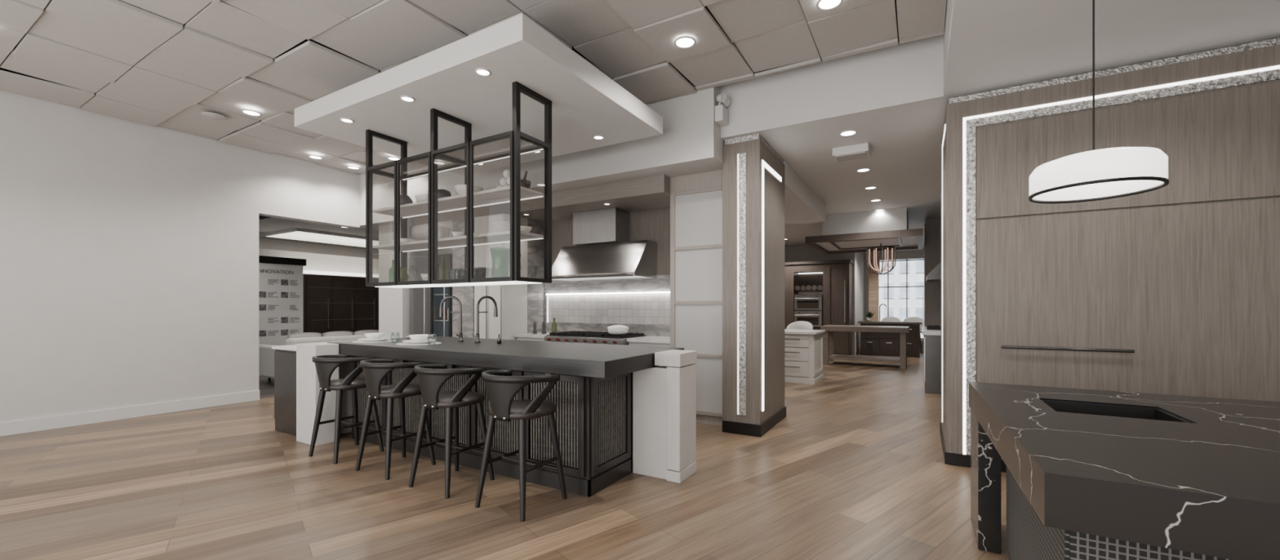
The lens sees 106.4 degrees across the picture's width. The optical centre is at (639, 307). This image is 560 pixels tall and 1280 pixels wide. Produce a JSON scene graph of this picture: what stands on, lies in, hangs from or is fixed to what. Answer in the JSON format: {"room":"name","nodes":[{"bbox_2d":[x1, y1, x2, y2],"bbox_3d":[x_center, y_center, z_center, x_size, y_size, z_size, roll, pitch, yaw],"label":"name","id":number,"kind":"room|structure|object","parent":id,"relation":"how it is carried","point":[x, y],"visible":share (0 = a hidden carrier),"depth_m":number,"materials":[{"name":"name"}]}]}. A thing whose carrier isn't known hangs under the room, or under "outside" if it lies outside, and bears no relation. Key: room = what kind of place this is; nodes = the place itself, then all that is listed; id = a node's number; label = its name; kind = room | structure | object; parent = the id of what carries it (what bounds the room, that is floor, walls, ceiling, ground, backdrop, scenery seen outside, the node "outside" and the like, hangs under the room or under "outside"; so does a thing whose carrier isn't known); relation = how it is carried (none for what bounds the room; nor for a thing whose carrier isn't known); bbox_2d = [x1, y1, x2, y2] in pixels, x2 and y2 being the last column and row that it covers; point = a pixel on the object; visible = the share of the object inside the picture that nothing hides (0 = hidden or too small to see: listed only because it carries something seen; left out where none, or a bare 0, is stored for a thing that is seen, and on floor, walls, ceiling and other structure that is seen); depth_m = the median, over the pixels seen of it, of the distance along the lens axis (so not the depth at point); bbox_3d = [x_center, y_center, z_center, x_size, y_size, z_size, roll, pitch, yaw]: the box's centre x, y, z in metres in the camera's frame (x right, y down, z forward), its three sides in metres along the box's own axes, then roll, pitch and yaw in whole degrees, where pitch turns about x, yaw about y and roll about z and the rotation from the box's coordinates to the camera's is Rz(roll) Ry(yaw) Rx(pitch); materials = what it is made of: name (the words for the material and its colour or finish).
{"room":"store","nodes":[
{"label":"store","id":0,"kind":"room"},
{"bbox_2d":[0,90,359,422],"bbox_3d":[-6.363,-0.550,5.166,0.200,3.700,6.500,0,0,30],"label":"wall","id":1,"kind":"structure","parent":0,"point":[129,251],"depth_m":5.60,"materials":[{"name":"white paint"}]},
{"bbox_2d":[0,390,259,436],"bbox_3d":[-6.617,1.230,4.503,0.030,0.140,5.100,0,0,30],"label":"baseboard","id":2,"kind":"structure","parent":1,"relation":"attached to","point":[46,423],"depth_m":5.51,"materials":[{"name":"white paint"}]},
{"bbox_2d":[258,217,378,250],"bbox_3d":[-8.199,-1.750,8.961,6.800,0.100,11.200,0,0,30],"label":"ceiling","id":3,"kind":"structure","parent":0,"point":[273,224],"depth_m":10.40,"materials":[{"name":"paint"}]},
{"bbox_2d":[258,227,378,247],"bbox_3d":[-7.297,-1.670,12.140,1.750,0.060,3.300,0,0,30],"label":"light","id":4,"kind":"object","parent":3,"relation":"attached to","point":[296,233],"visible":0.6,"depth_m":11.38,"materials":[{"name":"white paint"}]},
{"bbox_2d":[258,237,378,258],"bbox_3d":[-10.358,-0.200,10.222,0.200,3.000,11.200,0,0,30],"label":"wall","id":5,"kind":"structure","parent":0,"point":[264,243],"depth_m":12.78,"materials":[{"name":"white paint"}]},
{"bbox_2d":[378,222,411,337],"bbox_3d":[-3.809,-0.025,8.168,0.640,2.650,0.940,0,0,30],"label":"wall pier","id":6,"kind":"object","parent":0,"point":[393,303],"visible":0.21,"depth_m":7.76,"materials":[{"name":"white paint"}]},
{"bbox_2d":[0,0,946,174],"bbox_3d":[-2.641,-2.205,3.240,8.159,0.084,6.059,0,0,30],"label":"ceiling","id":7,"kind":"structure","parent":0,"point":[143,67],"depth_m":3.97,"materials":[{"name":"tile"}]},
{"bbox_2d":[200,111,226,120],"bbox_3d":[-4.822,-2.162,5.424,0.220,0.014,0.220,0,0,30],"label":"ceiling speaker","id":8,"kind":"object","parent":7,"relation":"attached to","point":[215,116],"visible":1,"depth_m":5.40,"materials":[{"name":"plastic"}]},
{"bbox_2d":[240,109,262,115],"bbox_3d":[-4.310,-2.157,5.310,0.180,0.014,0.180,0,0,30],"label":"recessed light","id":9,"kind":"object","parent":7,"relation":"in","point":[249,112],"visible":1,"depth_m":5.30,"materials":[{"name":"white paint"}]},
{"bbox_2d":[293,13,662,175],"bbox_3d":[-1.516,-1.930,4.610,2.910,0.480,1.930,0,0,30],"label":"ceiling panel","id":10,"kind":"object","parent":7,"relation":"in","point":[481,71],"depth_m":4.03,"materials":[{"name":"white paint"}]},
{"bbox_2d":[365,80,551,288],"bbox_3d":[-1.683,-0.947,4.266,1.974,1.506,0.416,0,0,30],"label":"shelf","id":11,"kind":"object","parent":10,"relation":"hanging from","point":[514,193],"visible":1,"depth_m":4.07,"materials":[{"name":"metal"}]},
{"bbox_2d":[400,266,408,281],"bbox_3d":[-2.306,-0.310,4.637,0.120,0.150,0.120,0,0,30],"label":"vase","id":12,"kind":"object","parent":11,"relation":"on","point":[404,277],"visible":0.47,"depth_m":4.60,"materials":[{"name":"green glass"}]},
{"bbox_2d":[400,194,413,204],"bbox_3d":[-2.280,-1.010,4.622,0.160,0.150,0.160,0,0,30],"label":"bowl","id":13,"kind":"object","parent":11,"relation":"on","point":[404,198],"visible":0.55,"depth_m":4.57,"materials":[{"name":"grey ceramic"}]},
{"bbox_2d":[414,194,427,202],"bbox_3d":[-1.986,-0.980,4.450,0.200,0.090,0.200,0,0,30],"label":"bowl","id":14,"kind":"object","parent":11,"relation":"on","point":[420,197],"visible":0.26,"depth_m":4.37,"materials":[{"name":"white ceramic"}]},
{"bbox_2d":[426,226,450,238],"bbox_3d":[-1.831,-0.655,4.359,0.200,0.130,0.200,0,0,30],"label":"bowl","id":15,"kind":"object","parent":11,"relation":"on","point":[442,232],"visible":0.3,"depth_m":4.30,"materials":[{"name":"white ceramic"}]},
{"bbox_2d":[439,255,447,279],"bbox_3d":[-1.779,-0.349,4.329,0.074,0.228,0.074,0,0,30],"label":"bottle","id":16,"kind":"object","parent":11,"relation":"on","point":[442,267],"visible":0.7,"depth_m":4.30,"materials":[{"name":"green glass"}]},
{"bbox_2d":[437,188,451,198],"bbox_3d":[-1.803,-1.002,4.366,0.170,0.135,0.170,0,0,30],"label":"bowl","id":17,"kind":"object","parent":11,"relation":"on","point":[441,193],"visible":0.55,"depth_m":4.30,"materials":[{"name":"grey ceramic"}]},
{"bbox_2d":[453,184,483,195],"bbox_3d":[-1.485,-0.985,4.157,0.240,0.100,0.240,0,0,30],"label":"serving bowl","id":18,"kind":"object","parent":11,"relation":"on","point":[460,188],"visible":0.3,"depth_m":4.07,"materials":[{"name":"white ceramic"}]},
{"bbox_2d":[402,237,543,252],"bbox_3d":[-1.604,-0.564,4.400,1.870,0.008,0.010,0,0,30],"label":"light","id":19,"kind":"object","parent":11,"relation":"on","point":[536,238],"depth_m":4.31,"materials":[{"name":"white"}]},
{"bbox_2d":[402,195,543,217],"bbox_3d":[-1.604,-0.909,4.400,1.870,0.008,0.010,0,0,30],"label":"light","id":20,"kind":"object","parent":11,"relation":"on","point":[534,197],"depth_m":4.32,"materials":[{"name":"white"}]},
{"bbox_2d":[402,148,543,180],"bbox_3d":[-1.604,-1.296,4.400,1.870,0.008,0.010,0,0,30],"label":"light","id":21,"kind":"object","parent":11,"relation":"attached to","point":[531,150],"depth_m":4.34,"materials":[{"name":"white"}]},
{"bbox_2d":[520,170,531,188],"bbox_3d":[-0.940,-1.016,3.862,0.120,0.163,0.120,0,0,30],"label":"mortar","id":22,"kind":"object","parent":11,"relation":"on","point":[525,183],"visible":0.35,"depth_m":3.83,"materials":[{"name":"grey stone"}]},
{"bbox_2d":[520,179,531,188],"bbox_3d":[-0.940,-0.975,3.862,0.120,0.080,0.120,0,0,30],"label":"bowl","id":23,"kind":"object","parent":22,"relation":"on","point":[524,183],"depth_m":3.82,"materials":[{"name":"grey ceramic"}]},
{"bbox_2d":[674,35,696,48],"bbox_3d":[0.366,-2.157,3.897,0.180,0.014,0.180,0,0,30],"label":"recessed light","id":24,"kind":"object","parent":7,"relation":"in","point":[683,42],"visible":1,"depth_m":3.90,"materials":[{"name":"white paint"}]},
{"bbox_2d":[816,0,843,10],"bbox_3d":[1.341,-2.157,3.386,0.180,0.014,0.180,0,0,30],"label":"recessed light","id":25,"kind":"object","parent":7,"relation":"in","point":[823,5],"visible":1,"depth_m":3.41,"materials":[{"name":"white paint"}]},
{"bbox_2d":[0,351,1009,559],"bbox_3d":[-1.058,1.350,9.884,18.200,0.100,20.000,0,0,30],"label":"floor","id":26,"kind":"structure","parent":0,"point":[855,468],"depth_m":3.27,"materials":[{"name":"brown wood"}]},
{"bbox_2d":[258,255,306,345],"bbox_3d":[-7.091,0.175,8.776,0.140,2.250,1.700,0,0,30],"label":"poster board","id":27,"kind":"object","parent":26,"relation":"on","point":[280,278],"visible":0.48,"depth_m":9.08,"materials":[{"name":"paper"}]},
{"bbox_2d":[271,344,296,435],"bbox_3d":[-3.316,0.855,5.366,0.660,0.890,1.120,0,0,30],"label":"base cabinet","id":28,"kind":"object","parent":26,"relation":"on","point":[285,356],"visible":0.31,"depth_m":4.92,"materials":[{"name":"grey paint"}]},
{"bbox_2d":[258,334,367,382],"bbox_3d":[-5.678,0.910,8.935,0.980,0.780,2.200,0,0,30],"label":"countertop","id":29,"kind":"structure","parent":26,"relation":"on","point":[266,353],"depth_m":8.05,"materials":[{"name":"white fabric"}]},
{"bbox_2d":[287,332,321,338],"bbox_3d":[-5.825,0.640,8.326,0.140,0.400,0.540,0,0,30],"label":"cushion","id":30,"kind":"object","parent":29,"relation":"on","point":[303,335],"visible":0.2,"depth_m":8.29,"materials":[{"name":"white fabric"}]},
{"bbox_2d":[322,330,353,336],"bbox_3d":[-5.547,0.640,8.801,0.140,0.400,0.540,0,0,30],"label":"cushion","id":31,"kind":"object","parent":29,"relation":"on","point":[342,332],"visible":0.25,"depth_m":8.76,"materials":[{"name":"white fabric"}]},
{"bbox_2d":[353,329,378,335],"bbox_3d":[-5.270,0.640,9.276,0.140,0.400,0.540,0,0,30],"label":"cushion","id":32,"kind":"object","parent":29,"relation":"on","point":[358,332],"visible":0.16,"depth_m":9.20,"materials":[{"name":"white fabric"}]},
{"bbox_2d":[258,248,378,336],"bbox_3d":[-7.362,0.000,11.830,0.750,2.600,3.800,0,0,30],"label":"wall","id":33,"kind":"structure","parent":26,"relation":"on","point":[336,297],"depth_m":11.53,"materials":[{"name":"brown tile"}]},
{"bbox_2d":[296,337,394,446],"bbox_3d":[-2.940,0.828,4.978,0.360,0.945,0.970,0,0,30],"label":"end panel","id":34,"kind":"object","parent":26,"relation":"on","point":[308,388],"visible":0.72,"depth_m":4.58,"materials":[{"name":"stone"}]},
{"bbox_2d":[308,355,383,464],"bbox_3d":[-2.608,0.864,4.228,0.509,0.876,0.470,0,0,30],"label":"bar stool","id":35,"kind":"object","parent":26,"relation":"on","point":[325,365],"visible":0.93,"depth_m":4.10,"materials":[{"name":"black wood"}]},
{"bbox_2d":[355,359,435,479],"bbox_3d":[-1.986,0.864,3.865,0.509,0.876,0.470,0,0,30],"label":"bar stool","id":36,"kind":"object","parent":26,"relation":"on","point":[375,371],"visible":0.93,"depth_m":3.73,"materials":[{"name":"black wood"}]},
{"bbox_2d":[408,223,430,335],"bbox_3d":[-3.274,0.000,7.865,0.530,2.600,0.902,0,0,30],"label":"refrigerator","id":37,"kind":"object","parent":26,"relation":"on","point":[420,297],"visible":0.32,"depth_m":7.53,"materials":[{"name":"metal"}]},
{"bbox_2d":[430,220,452,337],"bbox_3d":[-2.834,0.000,7.608,0.490,2.600,0.902,0,0,30],"label":"refrigerator","id":38,"kind":"object","parent":26,"relation":"on","point":[441,327],"visible":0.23,"depth_m":7.37,"materials":[{"name":"metal"}]},
{"bbox_2d":[408,364,494,498],"bbox_3d":[-1.395,0.864,3.519,0.509,0.876,0.470,0,0,30],"label":"bar stool","id":39,"kind":"object","parent":26,"relation":"on","point":[431,377],"visible":0.94,"depth_m":3.39,"materials":[{"name":"black wood"}]},
{"bbox_2d":[452,217,475,337],"bbox_3d":[-2.394,0.000,7.390,0.490,2.600,0.835,0,0,30],"label":"wall","id":40,"kind":"structure","parent":26,"relation":"on","point":[465,294],"depth_m":7.04,"materials":[{"name":"grey stone"}]},
{"bbox_2d":[351,355,632,497],"bbox_3d":[-1.348,0.880,4.436,2.915,0.840,1.100,0,0,30],"label":"kitchen island","id":41,"kind":"object","parent":26,"relation":"on","point":[593,416],"visible":0.41,"depth_m":3.56,"materials":[{"name":"brown paint"}]},
{"bbox_2d":[327,336,684,378],"bbox_3d":[-1.369,0.405,4.446,3.350,0.110,1.205,0,0,30],"label":"island countertop","id":42,"kind":"structure","parent":41,"relation":"on","point":[602,361],"depth_m":3.79,"materials":[{"name":"grey stone"}]},
{"bbox_2d":[351,339,396,342],"bbox_3d":[-2.706,0.348,4.882,0.400,0.004,0.400,0,0,30],"label":"placemat","id":43,"kind":"object","parent":42,"relation":"on","point":[387,340],"visible":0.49,"depth_m":4.81,"materials":[{"name":"white fabric"}]},
{"bbox_2d":[361,337,386,339],"bbox_3d":[-2.706,0.326,4.882,0.240,0.021,0.240,0,0,30],"label":"salad plate","id":44,"kind":"object","parent":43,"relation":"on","point":[381,337],"visible":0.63,"depth_m":4.84,"materials":[{"name":"white ceramic"}]},
{"bbox_2d":[364,333,385,338],"bbox_3d":[-2.706,0.296,4.882,0.190,0.060,0.190,0,0,30],"label":"soup bowl","id":45,"kind":"object","parent":44,"relation":"on","point":[371,335],"visible":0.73,"depth_m":4.83,"materials":[{"name":"white ceramic"}]},
{"bbox_2d":[357,337,391,342],"bbox_3d":[-2.706,0.333,4.882,0.300,0.026,0.300,0,0,30],"label":"dinner plate","id":46,"kind":"object","parent":43,"relation":"on","point":[381,340],"visible":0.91,"depth_m":4.79,"materials":[{"name":"white ceramic"}]},
{"bbox_2d":[395,342,441,345],"bbox_3d":[-2.120,0.348,4.598,0.400,0.004,0.400,0,0,30],"label":"placemat","id":47,"kind":"object","parent":42,"relation":"on","point":[431,343],"visible":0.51,"depth_m":4.49,"materials":[{"name":"white fabric"}]},
{"bbox_2d":[405,338,432,342],"bbox_3d":[-2.120,0.326,4.598,0.240,0.021,0.240,0,0,30],"label":"salad plate","id":48,"kind":"object","parent":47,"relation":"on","point":[426,340],"visible":0.45,"depth_m":4.60,"materials":[{"name":"white ceramic"}]},
{"bbox_2d":[408,334,429,341],"bbox_3d":[-2.120,0.296,4.598,0.190,0.060,0.190,0,0,30],"label":"soup bowl","id":49,"kind":"object","parent":48,"relation":"on","point":[414,337],"visible":0.77,"depth_m":4.54,"materials":[{"name":"white ceramic"}]},
{"bbox_2d":[402,339,435,343],"bbox_3d":[-2.120,0.333,4.598,0.300,0.026,0.300,0,0,30],"label":"dinner plate","id":50,"kind":"object","parent":47,"relation":"on","point":[433,340],"visible":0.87,"depth_m":4.49,"materials":[{"name":"white ceramic"}]},
{"bbox_2d":[439,295,463,342],"bbox_3d":[-1.925,0.116,4.900,0.257,0.468,0.124,0,0,26],"label":"faucet","id":51,"kind":"object","parent":42,"relation":"on","point":[441,311],"visible":1,"depth_m":4.89,"materials":[{"name":"silver metal"}]},
{"bbox_2d":[471,295,497,342],"bbox_3d":[-1.558,0.116,4.839,0.258,0.468,0.125,0,0,-30],"label":"faucet","id":52,"kind":"object","parent":42,"relation":"on","point":[495,308],"visible":1,"depth_m":4.77,"materials":[{"name":"silver metal"}]},
{"bbox_2d":[474,213,543,339],"bbox_3d":[-1.934,0.000,7.101,0.595,2.600,0.840,0,0,30],"label":"tall cabinet","id":53,"kind":"object","parent":26,"relation":"on","point":[518,305],"visible":0.5,"depth_m":6.82,"materials":[{"name":"beige paint"}]},
{"bbox_2d":[475,369,567,521],"bbox_3d":[-0.795,0.864,3.169,0.509,0.876,0.470,0,0,30],"label":"bar stool","id":54,"kind":"object","parent":26,"relation":"on","point":[501,388],"visible":1,"depth_m":3.03,"materials":[{"name":"black wood"}]},
{"bbox_2d":[516,337,544,341],"bbox_3d":[-1.344,0.860,6.886,0.630,0.880,0.625,0,0,30],"label":"base cabinet","id":55,"kind":"object","parent":26,"relation":"on","point":[517,338],"visible":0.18,"depth_m":6.67,"materials":[{"name":"beige paint"}]},
{"bbox_2d":[514,332,549,337],"bbox_3d":[-1.356,0.400,6.867,0.630,0.040,0.590,0,0,30],"label":"countertop","id":56,"kind":"structure","parent":55,"relation":"on","point":[539,335],"depth_m":6.70,"materials":[{"name":"white stone"}]},
{"bbox_2d":[544,330,645,345],"bbox_3d":[-0.599,0.819,6.308,1.220,0.962,0.712,0,0,30],"label":"range","id":57,"kind":"object","parent":26,"relation":"on","point":[588,337],"visible":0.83,"depth_m":6.07,"materials":[{"name":"metal"}]},
{"bbox_2d":[607,323,628,334],"bbox_3d":[-0.275,0.270,6.010,0.268,0.135,0.268,0,0,-22],"label":"casserole","id":58,"kind":"object","parent":57,"relation":"on","point":[618,329],"visible":1,"depth_m":5.91,"materials":[{"name":"white ceramic"}]},
{"bbox_2d":[628,342,670,346],"bbox_3d":[0.253,0.860,5.953,0.590,0.880,0.625,0,0,30],"label":"base cabinet","id":59,"kind":"object","parent":26,"relation":"on","point":[638,344],"visible":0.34,"depth_m":5.71,"materials":[{"name":"beige paint"}]},
{"bbox_2d":[626,335,670,343],"bbox_3d":[0.242,0.400,5.934,0.590,0.040,0.590,0,0,30],"label":"countertop","id":60,"kind":"structure","parent":59,"relation":"on","point":[664,340],"depth_m":5.74,"materials":[{"name":"white stone"}]},
{"bbox_2d":[632,349,697,483],"bbox_3d":[0.192,0.823,3.768,0.420,0.955,0.310,0,0,30],"label":"base cabinet","id":61,"kind":"object","parent":26,"relation":"on","point":[664,395],"visible":0.9,"depth_m":3.65,"materials":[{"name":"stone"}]},
{"bbox_2d":[670,169,722,426],"bbox_3d":[0.811,-0.100,5.630,0.700,2.800,0.640,0,0,30],"label":"tall cabinet","id":62,"kind":"object","parent":26,"relation":"on","point":[695,199],"visible":0.49,"depth_m":5.36,"materials":[{"name":"beige wood"}]},
{"bbox_2d":[786,320,813,329],"bbox_3d":[3.152,0.790,9.457,0.498,1.021,0.490,0,0,30],"label":"upholstered chair","id":63,"kind":"object","parent":26,"relation":"on","point":[801,325],"visible":0.13,"depth_m":9.62,"materials":[{"name":"white fabric"}]},
{"bbox_2d":[784,328,825,384],"bbox_3d":[2.427,0.860,8.861,1.750,0.880,0.950,0,0,30],"label":"kitchen island","id":64,"kind":"object","parent":26,"relation":"on","point":[803,348],"visible":0.42,"depth_m":8.20,"materials":[{"name":"paint"}]},
{"bbox_2d":[784,328,825,334],"bbox_3d":[2.427,0.440,8.861,1.750,0.040,0.950,0,0,30],"label":"island countertop","id":65,"kind":"structure","parent":64,"relation":"on","point":[786,331],"depth_m":8.26,"materials":[{"name":"white stone"}]},
{"bbox_2d":[784,259,853,355],"bbox_3d":[4.477,0.040,13.092,2.420,2.520,0.676,0,0,30],"label":"tall cabinet","id":66,"kind":"object","parent":26,"relation":"on","point":[836,281],"depth_m":12.54,"materials":[{"name":"brown wood"}]},
{"bbox_2d":[794,311,822,327],"bbox_3d":[4.590,0.310,12.959,0.710,0.420,0.592,0,0,30],"label":"wall oven","id":67,"kind":"object","parent":66,"relation":"in","point":[815,317],"visible":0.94,"depth_m":12.70,"materials":[{"name":"metal"}]},
{"bbox_2d":[794,293,822,310],"bbox_3d":[4.590,-0.130,12.959,0.710,0.420,0.592,0,0,30],"label":"wall oven","id":68,"kind":"object","parent":66,"relation":"in","point":[802,302],"visible":1,"depth_m":12.74,"materials":[{"name":"metal"}]},
{"bbox_2d":[820,324,909,368],"bbox_3d":[5.076,0.865,10.817,1.750,0.870,0.900,0,0,30],"label":"work table","id":69,"kind":"object","parent":26,"relation":"on","point":[828,336],"visible":0.91,"depth_m":10.61,"materials":[{"name":"brown wood"}]},
{"bbox_2d":[828,354,899,362],"bbox_3d":[5.076,1.155,10.817,1.430,0.050,0.700,0,0,30],"label":"shelf","id":70,"kind":"object","parent":69,"relation":"attached to","point":[839,357],"depth_m":10.66,"materials":[{"name":"brown wood"}]},
{"bbox_2d":[857,320,921,357],"bbox_3d":[6.762,0.845,12.959,1.500,0.910,0.700,0,0,30],"label":"kitchen island","id":71,"kind":"object","parent":26,"relation":"on","point":[876,344],"visible":0.79,"depth_m":12.69,"materials":[{"name":"brown wood"}]},
{"bbox_2d":[857,320,921,324],"bbox_3d":[6.762,0.415,12.959,1.500,0.050,0.700,0,0,30],"label":"island countertop","id":72,"kind":"structure","parent":71,"relation":"on","point":[860,322],"depth_m":12.65,"materials":[{"name":"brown stone"}]},
{"bbox_2d":[881,316,900,321],"bbox_3d":[7.252,0.790,13.837,0.498,1.021,0.490,0,0,30],"label":"upholstered chair","id":73,"kind":"object","parent":26,"relation":"on","point":[888,318],"visible":0.12,"depth_m":14.00,"materials":[{"name":"white fabric"}]},
{"bbox_2d":[903,316,924,354],"bbox_3d":[7.744,0.790,13.549,0.498,1.021,0.490,0,0,30],"label":"upholstered chair","id":74,"kind":"object","parent":26,"relation":"on","point":[911,318],"visible":0.25,"depth_m":13.65,"materials":[{"name":"white fabric"}]},
{"bbox_2d":[921,325,941,394],"bbox_3d":[5.266,0.835,8.100,0.860,0.930,2.500,0,0,30],"label":"base cabinet","id":75,"kind":"object","parent":26,"relation":"on","point":[931,338],"depth_m":7.21,"materials":[{"name":"grey wood"}]},
{"bbox_2d":[921,325,941,335],"bbox_3d":[5.266,0.395,8.100,0.860,0.050,2.500,0,0,30],"label":"countertop","id":76,"kind":"structure","parent":75,"relation":"on","point":[924,331],"depth_m":7.22,"materials":[{"name":"white stone"}]},
{"bbox_2d":[926,325,941,329],"bbox_3d":[5.095,0.343,8.026,0.500,0.055,0.800,0,0,30],"label":"cooktop","id":77,"kind":"object","parent":75,"relation":"in","point":[928,327],"visible":0.52,"depth_m":7.89,"materials":[{"name":"metal"}]},
{"bbox_2d":[922,217,941,326],"bbox_3d":[6.427,-0.220,10.056,0.830,3.040,1.950,0,0,30],"label":"wall","id":78,"kind":"structure","parent":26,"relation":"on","point":[932,229],"depth_m":9.35,"materials":[{"name":"beige wood"}]},
{"bbox_2d":[939,37,1279,472],"bbox_3d":[3.860,-0.220,3.851,2.420,3.040,1.256,0,0,30],"label":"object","id":79,"kind":"object","parent":26,"relation":"on","point":[1174,288],"visible":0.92,"depth_m":3.42,"materials":[{"name":"beige wood"}]},
{"bbox_2d":[968,382,1279,559],"bbox_3d":[2.400,0.880,1.667,1.938,0.840,1.860,0,0,30],"label":"countertop","id":80,"kind":"structure","parent":26,"relation":"on","point":[1080,486],"depth_m":1.48,"materials":[{"name":"black stone"}]},
{"bbox_2d":[1041,400,1189,422],"bbox_3d":[2.115,0.539,2.163,0.430,0.139,0.370,0,0,30],"label":"sink","id":81,"kind":"object","parent":80,"relation":"in","point":[1062,406],"visible":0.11,"depth_m":2.28,"materials":[{"name":"metal"}]},
{"bbox_2d":[360,82,724,230],"bbox_3d":[-1.709,-1.875,6.963,6.423,1.050,1.300,0,0,30],"label":"bulkhead","id":82,"kind":"object","parent":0,"point":[691,142],"visible":0.29,"depth_m":5.37,"materials":[{"name":"white paint"}]},
{"bbox_2d":[715,93,730,126],"bbox_3d":[0.829,-1.995,4.825,0.117,0.269,0.212,0,0,30],"label":"emergency light","id":83,"kind":"object","parent":82,"relation":"attached to","point":[721,111],"visible":1,"depth_m":4.79,"materials":[{"name":"white paint"}]},
{"bbox_2d":[543,222,649,336],"bbox_3d":[-1.234,-0.100,7.323,5.940,2.800,0.200,0,0,30],"label":"wall","id":84,"kind":"structure","parent":0,"point":[544,223],"depth_m":7.35,"materials":[{"name":"grey paint"}]},
{"bbox_2d":[411,173,670,226],"bbox_3d":[-1.499,-1.400,6.899,4.570,0.200,0.800,0,0,30],"label":"soffit","id":85,"kind":"structure","parent":84,"relation":"attached to","point":[650,193],"depth_m":6.10,"materials":[{"name":"grey paint"}]},
{"bbox_2d":[544,275,670,336],"bbox_3d":[-0.402,-0.020,6.686,2.460,0.800,0.060,0,0,30],"label":"backsplash","id":86,"kind":"structure","parent":84,"relation":"attached to","point":[662,283],"depth_m":6.70,"materials":[{"name":"grey stone"}]},
{"bbox_2d":[546,291,670,322],"bbox_3d":[-0.384,0.015,6.676,2.400,0.430,0.040,0,0,30],"label":"strip light","id":87,"kind":"object","parent":84,"relation":"attached to","point":[666,291],"visible":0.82,"depth_m":6.79,"materials":[{"name":"white plastic"}]},
{"bbox_2d":[547,292,670,324],"bbox_3d":[-0.367,0.015,6.696,2.410,0.430,0.008,0,0,30],"label":"backsplash","id":88,"kind":"structure","parent":84,"relation":"attached to","point":[654,308],"depth_m":6.72,"materials":[{"name":"tile"}]},
{"bbox_2d":[551,207,670,275],"bbox_3d":[-0.392,-0.860,6.703,2.460,0.880,0.020,0,0,30],"label":"panelling","id":89,"kind":"object","parent":84,"relation":"attached to","point":[654,224],"depth_m":6.41,"materials":[{"name":"beige wood"}]},
{"bbox_2d":[551,207,657,281],"bbox_3d":[-0.531,-0.840,6.424,1.400,0.920,0.603,0,0,30],"label":"range hood","id":90,"kind":"object","parent":89,"relation":"attached to","point":[604,250],"visible":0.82,"depth_m":6.32,"materials":[{"name":"metal"}]},
{"bbox_2d":[722,133,786,437],"bbox_3d":[1.298,-0.225,5.340,0.407,3.050,1.060,0,0,30],"label":"pillar","id":91,"kind":"structure","parent":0,"point":[753,172],"depth_m":4.93,"materials":[{"name":"beige wood"}]},
{"bbox_2d":[784,244,924,355],"bbox_3d":[6.930,-0.225,13.642,8.200,3.050,2.650,0,0,30],"label":"wall","id":92,"kind":"structure","parent":0,"point":[799,253],"depth_m":13.57,"materials":[{"name":"grey paint"}]},
{"bbox_2d":[879,258,924,339],"bbox_3d":[7.822,-0.250,14.575,1.500,2.400,0.060,0,0,30],"label":"window","id":93,"kind":"structure","parent":92,"relation":"in","point":[906,260],"depth_m":14.42,"materials":[{"name":"black metal"}]},
{"bbox_2d":[868,251,879,320],"bbox_3d":[6.919,-0.225,14.170,0.250,3.050,0.250,0,0,30],"label":"stone pier","id":94,"kind":"object","parent":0,"point":[873,279],"visible":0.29,"depth_m":14.07,"materials":[{"name":"beige stone"}]},
{"bbox_2d":[720,0,1279,248],"bbox_3d":[3.259,-2.075,7.361,8.200,0.650,20.000,0,0,30],"label":"ceiling","id":95,"kind":"structure","parent":0,"point":[893,97],"depth_m":4.12,"materials":[{"name":"white paint"}]},
{"bbox_2d":[783,160,826,225],"bbox_3d":[1.681,-1.610,7.426,1.810,0.280,2.880,0,0,30],"label":"soffit","id":96,"kind":"structure","parent":95,"relation":"attached to","point":[802,205],"depth_m":7.02,"materials":[{"name":"white paint"}]},
{"bbox_2d":[839,129,857,136],"bbox_3d":[2.088,-1.747,4.803,0.168,0.014,0.168,0,0,30],"label":"recessed light","id":97,"kind":"object","parent":95,"relation":"in","point":[848,132],"visible":1,"depth_m":4.79,"materials":[{"name":"white paint"}]},
{"bbox_2d":[832,142,870,161],"bbox_3d":[2.327,-1.700,5.271,0.360,0.100,0.250,0,0,30],"label":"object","id":98,"kind":"object","parent":95,"relation":"attached to","point":[858,151],"visible":1,"depth_m":5.20,"materials":[{"name":"white paint"}]},
{"bbox_2d":[835,151,866,161],"bbox_3d":[2.327,-1.655,5.271,0.300,0.010,0.210,0,0,30],"label":"grille","id":99,"kind":"object","parent":98,"relation":"attached to","point":[840,156],"depth_m":5.24,"materials":[{"name":"plastic"}]},
{"bbox_2d":[804,207,923,274],"bbox_3d":[4.470,-1.194,9.434,1.900,1.112,2.200,0,0,30],"label":"chandelier","id":100,"kind":"object","parent":95,"relation":"hanging from","point":[868,250],"depth_m":8.87,"materials":[{"name":"orange metal"}]},
{"bbox_2d":[1028,0,1168,203],"bbox_3d":[2.176,-1.149,2.296,0.486,1.201,0.486,0,0,30],"label":"pendant lamp","id":101,"kind":"object","parent":95,"relation":"hanging from","point":[1103,174],"visible":1,"depth_m":2.20,"materials":[{"name":"fabric"}]},
{"bbox_3d":[7.022,-0.225,10.085,0.150,3.050,8.500,0,0,30],"label":"wall","id":102,"kind":"structure","parent":0,"visible":0},
{"bbox_2d":[926,262,941,281],"bbox_3d":[5.220,-1.100,7.952,0.790,1.300,0.800,0,0,30],"label":"hood","id":103,"kind":"object","parent":102,"relation":"attached to","point":[935,275],"visible":0.19,"depth_m":7.75,"materials":[{"name":"metal"}]},
{"label":"outside","id":104,"kind":"structure","parent":0,"visible":0},
{"bbox_2d":[879,258,924,337],"bbox_3d":[10.713,-1.200,22.099,6.200,7.000,1.030,0,0,30],"label":"building","id":105,"kind":"structure","parent":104,"point":[897,276],"depth_m":21.03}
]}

